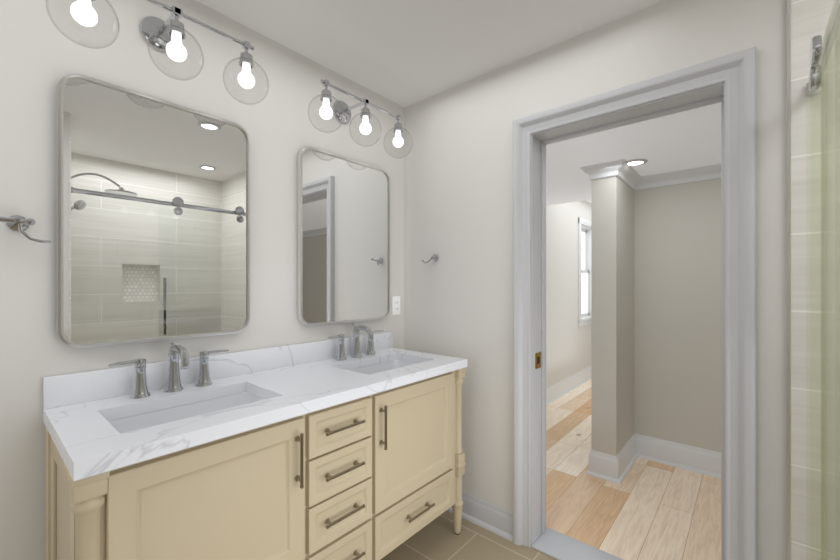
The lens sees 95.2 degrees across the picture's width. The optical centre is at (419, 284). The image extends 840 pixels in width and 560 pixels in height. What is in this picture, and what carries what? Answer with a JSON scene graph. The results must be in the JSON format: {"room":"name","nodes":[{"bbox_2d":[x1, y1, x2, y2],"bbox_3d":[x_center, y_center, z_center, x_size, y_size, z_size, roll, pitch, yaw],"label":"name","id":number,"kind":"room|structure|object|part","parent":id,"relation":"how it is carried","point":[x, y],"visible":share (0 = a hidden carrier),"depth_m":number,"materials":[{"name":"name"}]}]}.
{"room":"bathroom","nodes":[
{"label":"bathroom","id":0,"kind":"room"},
{"bbox_2d":[0,0,590,559],"bbox_3d":[1.018,0.080,3.858,0.120,2.433,10.420,0,0,41],"label":"wall","id":1,"kind":"structure","parent":0,"point":[38,48],"depth_m":1.44,"materials":[{"name":"white paint"}]},
{"bbox_2d":[0,215,50,242],"bbox_3d":[-1.370,-0.168,0.920,0.082,0.084,0.698,0,0,41],"label":"towel bar","id":2,"kind":"object","parent":1,"relation":"attached to","point":[16,222],"visible":1,"depth_m":1.13,"materials":[{"name":"silver metal"}]},
{"bbox_2d":[70,0,97,26],"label":"bulb","id":3,"kind":"object","parent":1,"relation":"attached to","point":[82,11],"depth_m":1.11,"materials":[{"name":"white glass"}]},
{"bbox_2d":[56,74,249,347],"bbox_3d":[-0.950,-0.239,1.446,0.032,0.890,0.612,0,0,41],"label":"mirror","id":4,"kind":"object","parent":1,"relation":"attached to","point":[153,194],"visible":1,"depth_m":1.38,"materials":[{"name":"white mirror"}]},
{"bbox_2d":[140,0,254,88],"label":"sconce","id":5,"kind":"object","parent":1,"relation":"attached to","point":[168,35],"depth_m":1.40,"materials":[{"name":"white glass"}]},
{"bbox_2d":[297,147,389,325],"bbox_3d":[-0.389,-0.239,2.099,0.032,0.890,0.612,0,0,41],"label":"mirror","id":6,"kind":"object","parent":1,"relation":"attached to","point":[343,204],"visible":1,"depth_m":2.05,"materials":[{"name":"white mirror"}]},
{"bbox_2d":[308,79,403,147],"bbox_3d":[-0.320,-0.853,1.994,0.276,0.288,0.644,0,0,41],"label":"sconce","id":7,"kind":"object","parent":1,"relation":"attached to","point":[341,110],"visible":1,"depth_m":1.95,"materials":[{"name":"white glass"}]},
{"bbox_2d":[392,296,399,314],"bbox_3d":[-0.148,0.131,2.401,0.007,0.116,0.070,0,0,41],"label":"outlet plate","id":8,"kind":"object","parent":1,"relation":"attached to","point":[395,299],"visible":1,"depth_m":2.40,"materials":[{"name":"plastic"}]},
{"bbox_2d":[578,217,590,326],"bbox_3d":[2.233,-0.161,5.234,0.170,1.415,0.700,0,0,41],"label":"window","id":9,"kind":"structure","parent":1,"relation":"in","point":[584,232],"depth_m":5.29,"materials":[{"name":"glass"}]},
{"bbox_2d":[546,366,720,484],"bbox_3d":[3.750,1.214,3.877,4.000,0.165,6.830,0,0,41],"label":"baseboard","id":10,"kind":"structure","parent":1,"relation":"attached to","point":[604,466],"depth_m":2.71,"materials":[{"name":"paint"}]},
{"bbox_2d":[195,0,663,106],"bbox_3d":[-0.062,-1.167,0.283,3.140,0.060,3.590,0,0,41],"label":"ceiling","id":11,"kind":"structure","parent":0,"point":[405,52],"depth_m":1.72,"materials":[{"name":"white paint"}]},
{"bbox_2d":[381,510,555,559],"bbox_3d":[-0.097,1.326,0.242,3.140,0.060,3.480,0,0,41],"label":"floor","id":12,"kind":"structure","parent":0,"point":[438,540],"depth_m":1.90,"materials":[{"name":"beige tile"}]},
{"bbox_2d":[43,324,466,559],"bbox_3d":[-0.460,0.754,1.592,0.582,1.085,1.537,0,0,41],"label":"vanity","id":13,"kind":"object","parent":12,"relation":"on","point":[342,448],"visible":1,"depth_m":1.29,"materials":[{"name":"beige paint"}]},
{"bbox_2d":[532,527,622,559],"bbox_3d":[0.892,1.290,1.719,0.742,0.012,0.194,0,0,41],"label":"threshold","id":14,"kind":"object","parent":12,"relation":"on","point":[557,545],"depth_m":1.87,"materials":[{"name":"white stone"}]},
{"bbox_2d":[404,0,786,559],"bbox_3d":[1.098,0.080,1.542,3.020,2.433,0.170,0,0,41],"label":"wall","id":15,"kind":"structure","parent":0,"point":[458,140],"depth_m":1.98,"materials":[{"name":"white paint"}]},
{"bbox_2d":[422,254,438,262],"bbox_3d":[0.066,-0.154,2.265,0.092,0.055,0.074,0,0,41],"label":"robe hook","id":16,"kind":"object","parent":15,"relation":"attached to","point":[435,257],"visible":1,"depth_m":2.26,"materials":[{"name":"silver metal"}]},
{"bbox_2d":[447,492,512,541],"bbox_3d":[-0.501,1.234,0.628,1.785,0.125,3.300,0,0,41],"label":"trim","id":17,"kind":"structure","parent":15,"relation":"attached to","point":[499,521],"depth_m":2.04,"materials":[{"name":"white wood"}]},
{"bbox_3d":[-0.501,1.234,0.628,1.785,0.125,3.300,0,0,41],"label":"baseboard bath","id":18,"kind":"part","parent":17,"relation":"part of","materials":[{"name":"white paint"}]},
{"bbox_2d":[531,82,724,559],"bbox_3d":[0.892,0.269,1.719,0.782,2.055,0.172,0,0,41],"label":"door jamb","id":19,"kind":"structure","parent":15,"relation":"in","point":[714,94],"depth_m":1.91,"materials":[{"name":"white wood"}]},
{"bbox_2d":[513,46,755,559],"bbox_3d":[0.892,0.234,1.719,0.922,2.125,0.244,0,0,41],"label":"door frame","id":20,"kind":"structure","parent":15,"relation":"attached to","point":[737,70],"depth_m":1.39,"materials":[{"name":"white wood"}]},
{"bbox_2d":[546,379,720,559],"bbox_3d":[3.669,1.326,3.875,4.120,0.060,6.940,0,0,41],"label":"floor","id":21,"kind":"structure","parent":0,"point":[659,511],"depth_m":2.28,"materials":[{"name":"brown wood"}]},
{"bbox_2d":[546,102,720,205],"bbox_3d":[3.705,-1.000,3.916,4.120,0.393,6.830,0,0,41],"label":"ceiling","id":22,"kind":"structure","parent":0,"point":[691,138],"depth_m":2.30,"materials":[{"name":"paint"}]},
{"bbox_2d":[626,159,647,166],"bbox_3d":[1.410,-0.798,2.519,0.148,0.009,0.148,0,0,41],"label":"recessed light","id":23,"kind":"object","parent":22,"relation":"in","point":[635,162],"visible":0.88,"depth_m":2.50,"materials":[{"name":"white paint"}]},
{"bbox_2d":[591,176,720,455],"bbox_3d":[2.575,0.246,1.849,3.140,2.100,0.640,0,0,41],"label":"wall","id":24,"kind":"structure","parent":0,"point":[656,252],"depth_m":2.69,"materials":[{"name":"beige paint"}]},
{"bbox_2d":[580,159,720,190],"bbox_3d":[2.496,-0.760,1.800,3.196,0.087,0.576,0,0,41],"label":"crown molding","id":25,"kind":"structure","parent":24,"relation":"attached to","point":[620,168],"depth_m":2.64,"materials":[{"name":"paint"}]},
{"bbox_2d":[787,0,839,559],"bbox_3d":[1.218,0.080,0.410,1.122,2.433,1.390,0,0,41],"label":"wall","id":26,"kind":"structure","parent":0,"point":[813,121],"depth_m":1.26,"materials":[{"name":"beige tile"}]},
{"bbox_2d":[806,0,839,95],"bbox_3d":[0.841,0.299,0.734,0.106,1.995,1.364,0,0,41],"label":"rail","id":27,"kind":"object","parent":26,"relation":"attached to","point":[819,56],"visible":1,"depth_m":1.06,"materials":[{"name":"silver metal"}]}
]}

